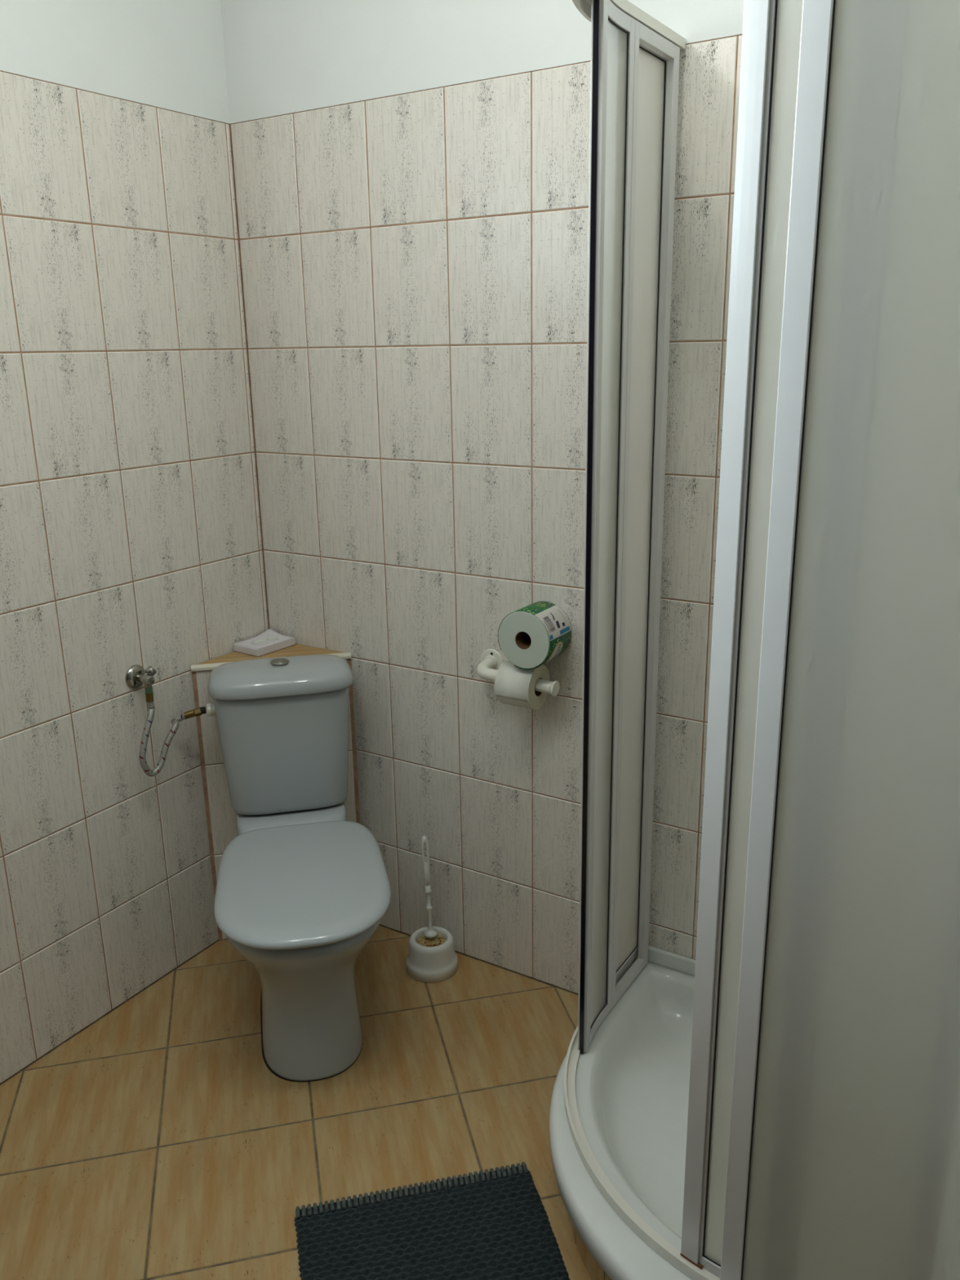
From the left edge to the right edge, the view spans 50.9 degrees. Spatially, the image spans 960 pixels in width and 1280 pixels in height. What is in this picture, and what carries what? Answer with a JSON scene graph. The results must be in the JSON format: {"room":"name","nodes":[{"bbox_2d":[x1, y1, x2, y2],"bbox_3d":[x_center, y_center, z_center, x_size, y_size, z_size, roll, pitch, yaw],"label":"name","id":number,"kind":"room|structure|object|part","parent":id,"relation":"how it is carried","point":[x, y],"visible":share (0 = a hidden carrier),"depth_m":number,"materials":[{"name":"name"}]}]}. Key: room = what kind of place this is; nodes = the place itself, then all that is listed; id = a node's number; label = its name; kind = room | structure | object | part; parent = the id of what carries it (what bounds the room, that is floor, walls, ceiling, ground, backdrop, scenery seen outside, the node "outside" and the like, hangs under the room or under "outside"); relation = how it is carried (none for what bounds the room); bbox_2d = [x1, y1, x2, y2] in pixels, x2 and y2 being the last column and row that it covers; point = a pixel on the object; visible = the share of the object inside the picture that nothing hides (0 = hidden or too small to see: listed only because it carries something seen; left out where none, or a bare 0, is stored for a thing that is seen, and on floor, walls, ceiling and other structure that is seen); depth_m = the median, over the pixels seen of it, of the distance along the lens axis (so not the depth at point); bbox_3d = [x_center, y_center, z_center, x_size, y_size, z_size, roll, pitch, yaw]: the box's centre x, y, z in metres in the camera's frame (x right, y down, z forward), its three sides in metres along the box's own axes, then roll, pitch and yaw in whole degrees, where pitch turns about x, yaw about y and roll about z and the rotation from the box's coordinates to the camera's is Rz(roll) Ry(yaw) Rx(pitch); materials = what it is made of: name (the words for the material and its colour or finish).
{"room":"bathroom","nodes":[
{"label":"bathroom","id":0,"kind":"room"},
{"bbox_2d":[0,0,268,1084],"bbox_3d":[-1.426,-0.134,1.337,0.140,2.550,3.030,9,19,31],"label":"wall","id":1,"kind":"structure","parent":0,"point":[131,531],"depth_m":2.19,"materials":[{"name":"beige tile"}]},
{"bbox_2d":[124,664,156,688],"bbox_3d":[-0.767,0.088,2.300,0.056,0.057,0.060,9,19,31],"label":"angle valve","id":2,"kind":"object","parent":1,"relation":"attached to","point":[136,676],"visible":1,"depth_m":2.30,"materials":[{"name":"silver metal"}]},
{"bbox_3d":[-0.757,0.075,2.307,0.024,0.030,0.033,9,19,31],"label":"valve handle","id":3,"kind":"part","parent":2,"relation":"part of","materials":[{"name":"silver metal"}]},
{"bbox_2d":[138,686,206,776],"bbox_3d":[-0.722,0.199,2.343,0.052,0.204,0.180,15,22,42],"label":"hose","id":4,"kind":"object","parent":2,"relation":"attached to","point":[199,711],"visible":1,"depth_m":2.31,"materials":[{"name":"metal"}]},
{"bbox_2d":[191,643,359,940],"bbox_3d":[-0.508,0.413,2.599,0.274,0.761,0.274,9,19,31],"label":"pipe boxing","id":5,"kind":"structure","parent":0,"point":[221,819],"depth_m":2.55,"materials":[{"name":"beige tile"}]},
{"bbox_2d":[233,628,295,656],"bbox_3d":[-0.553,0.005,2.584,0.092,0.030,0.128,11,20,35],"label":"soap dish","id":6,"kind":"object","parent":5,"relation":"on","point":[269,641],"visible":1,"depth_m":2.56,"materials":[{"name":"ceramic"}]},
{"bbox_2d":[191,652,351,671],"bbox_3d":[-0.513,0.053,2.492,0.388,0.012,0.012,-5,17,-12],"label":"trim","id":7,"kind":"structure","parent":5,"relation":"attached to","point":[346,655],"depth_m":2.46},
{"bbox_2d":[0,924,591,1279],"bbox_3d":[-0.174,1.330,1.016,2.990,0.120,3.150,9,19,31],"label":"floor","id":8,"kind":"structure","parent":0,"point":[158,1140],"depth_m":2.04,"materials":[{"name":"beige tile"}]},
{"bbox_2d":[206,654,391,1082],"bbox_3d":[-0.406,0.497,2.260,0.364,0.788,0.721,-5,17,-12],"label":"toilet","id":9,"kind":"object","parent":8,"relation":"on","point":[302,888],"visible":1,"depth_m":2.21,"materials":[{"name":"white ceramic"}]},
{"bbox_3d":[-0.476,0.082,2.408,0.340,0.052,0.186,-5,17,-12],"label":"cistern lid","id":10,"kind":"part","parent":9,"relation":"part of","materials":[{"name":"white ceramic"}]},
{"bbox_3d":[-0.381,0.511,2.153,0.364,0.036,0.505,-5,17,-12],"label":"lid","id":11,"kind":"part","parent":9,"relation":"part of","materials":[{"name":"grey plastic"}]},
{"bbox_3d":[-0.397,0.698,2.294,0.356,0.384,0.608,-5,17,-12],"label":"bowl","id":12,"kind":"part","parent":9,"relation":"part of","materials":[{"name":"white ceramic"}]},
{"bbox_2d":[293,1161,569,1279],"bbox_3d":[-0.054,1.093,1.580,0.452,0.015,0.632,-5,17,-12],"label":"bath mat","id":13,"kind":"object","parent":8,"relation":"on","point":[493,1224],"visible":1,"depth_m":1.76,"materials":[{"name":"black rubber"}]},
{"bbox_2d":[405,925,457,982],"bbox_3d":[-0.121,0.781,2.523,0.131,0.087,0.131,9,19,31],"label":"toilet brush holder","id":14,"kind":"object","parent":8,"relation":"on","point":[438,963],"visible":0.91,"depth_m":2.48,"materials":[{"name":"plastic"}]},
{"bbox_2d":[417,835,445,946],"bbox_3d":[-0.123,0.643,2.483,0.073,0.330,0.073,9,19,31],"label":"toilet brush","id":15,"kind":"object","parent":14,"relation":"in","point":[431,938],"visible":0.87,"depth_m":2.49,"materials":[{"name":"plastic"}]},
{"bbox_3d":[-0.134,0.544,2.473,0.019,0.134,0.021,-1,16,-2],"label":"handle","id":16,"kind":"part","parent":15,"relation":"part of","materials":[{"name":"plastic"}]},
{"bbox_3d":[-0.124,0.686,2.498,0.034,0.164,0.034,9,19,31],"label":"stem","id":17,"kind":"part","parent":15,"relation":"part of","materials":[{"name":"plastic"}]},
{"bbox_2d":[549,945,695,1279],"bbox_3d":[0.485,0.931,1.780,0.798,0.195,0.812,9,19,31],"label":"shower tray","id":18,"kind":"object","parent":8,"relation":"on","point":[633,1077],"visible":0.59,"depth_m":1.88,"materials":[{"name":"white ceramic"}]},
{"bbox_2d":[564,0,959,1279],"bbox_3d":[0.334,-0.010,1.494,0.371,1.846,1.094,-5,17,-15],"label":"shower enclosure","id":19,"kind":"object","parent":18,"relation":"on","point":[823,1135],"visible":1,"depth_m":1.21,"materials":[{"name":"plastic"}]},
{"bbox_3d":[0.220,-0.089,1.793,0.005,1.783,0.106,7,18,26],"label":"frosted pane","id":20,"kind":"part","parent":19,"relation":"part of","materials":[{"name":"glass"}]},
{"bbox_3d":[0.319,-0.879,1.240,0.370,0.034,1.093,-5,17,-15],"label":"rail","id":21,"kind":"part","parent":19,"relation":"part of","materials":[{"name":"white metal"}]},
{"bbox_3d":[0.271,-0.110,1.864,0.028,1.823,0.342,9,19,31],"label":"frame","id":22,"kind":"part","parent":19,"relation":"part of","materials":[{"name":"white metal"}]},
{"bbox_3d":[0.277,-0.136,1.924,0.002,1.775,0.229,9,19,31],"label":"frosted pane","id":23,"kind":"part","parent":19,"relation":"part of","materials":[{"name":"glass"}]},
{"bbox_3d":[0.276,-0.135,1.920,0.015,1.811,0.277,9,19,31],"label":"frame","id":24,"kind":"part","parent":19,"relation":"part of","materials":[{"name":"white metal"}]},
{"bbox_3d":[0.434,0.085,1.185,0.335,1.823,0.023,10,19,33],"label":"frame","id":25,"kind":"part","parent":19,"relation":"part of","materials":[{"name":"white metal"}]},
{"bbox_3d":[0.359,0.073,1.232,0.099,1.783,0.005,11,20,35],"label":"frosted pane","id":26,"kind":"part","parent":19,"relation":"part of","materials":[{"name":"glass"}]},
{"bbox_3d":[0.485,0.093,1.126,0.351,1.811,0.016,9,19,31],"label":"frame","id":27,"kind":"part","parent":19,"relation":"part of","materials":[{"name":"white metal"}]},
{"bbox_3d":[0.481,0.093,1.128,0.285,1.775,0.003,9,19,31],"label":"frosted pane","id":28,"kind":"part","parent":19,"relation":"part of","materials":[{"name":"glass"}]},
{"bbox_2d":[220,0,744,994],"bbox_3d":[0.203,-0.391,2.126,1.990,2.550,0.100,9,19,31],"label":"wall","id":29,"kind":"structure","parent":0,"point":[411,177],"depth_m":2.21,"materials":[{"name":"beige tile"}]},
{"bbox_2d":[476,648,559,696],"bbox_3d":[0.079,0.071,2.237,0.227,0.061,0.077,9,19,31],"label":"toilet roll holder","id":30,"kind":"object","parent":29,"relation":"attached to","point":[491,660],"visible":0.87,"depth_m":2.24,"materials":[{"name":"beige plastic"}]},
{"bbox_3d":[0.025,0.051,2.306,0.060,0.060,0.012,9,19,31],"label":"wall plate","id":31,"kind":"part","parent":30,"relation":"part of","materials":[{"name":"beige plastic"}]},
{"bbox_3d":[0.083,0.079,2.235,0.205,0.041,0.067,9,19,31],"label":"arm","id":32,"kind":"part","parent":30,"relation":"part of","materials":[{"name":"beige plastic"}]},
{"bbox_2d":[494,659,550,709],"bbox_3d":[0.093,0.097,2.209,0.084,0.100,0.100,9,19,31],"label":"toilet roll","id":33,"kind":"object","parent":30,"relation":"on","point":[513,686],"visible":0.85,"depth_m":2.17,"materials":[{"name":"paper"}]},
{"bbox_2d":[497,600,571,669],"bbox_3d":[0.118,-0.011,2.171,0.128,0.128,0.100,9,19,31],"label":"toilet roll","id":34,"kind":"object","parent":33,"relation":"on","point":[531,636],"visible":1,"depth_m":2.13,"materials":[{"name":"paper"}]},
{"bbox_3d":[0.155,-0.036,2.139,0.038,0.052,0.097,9,19,31],"label":"label panel","id":35,"kind":"part","parent":34,"relation":"part of","materials":[{"name":"white paper"}]}
]}

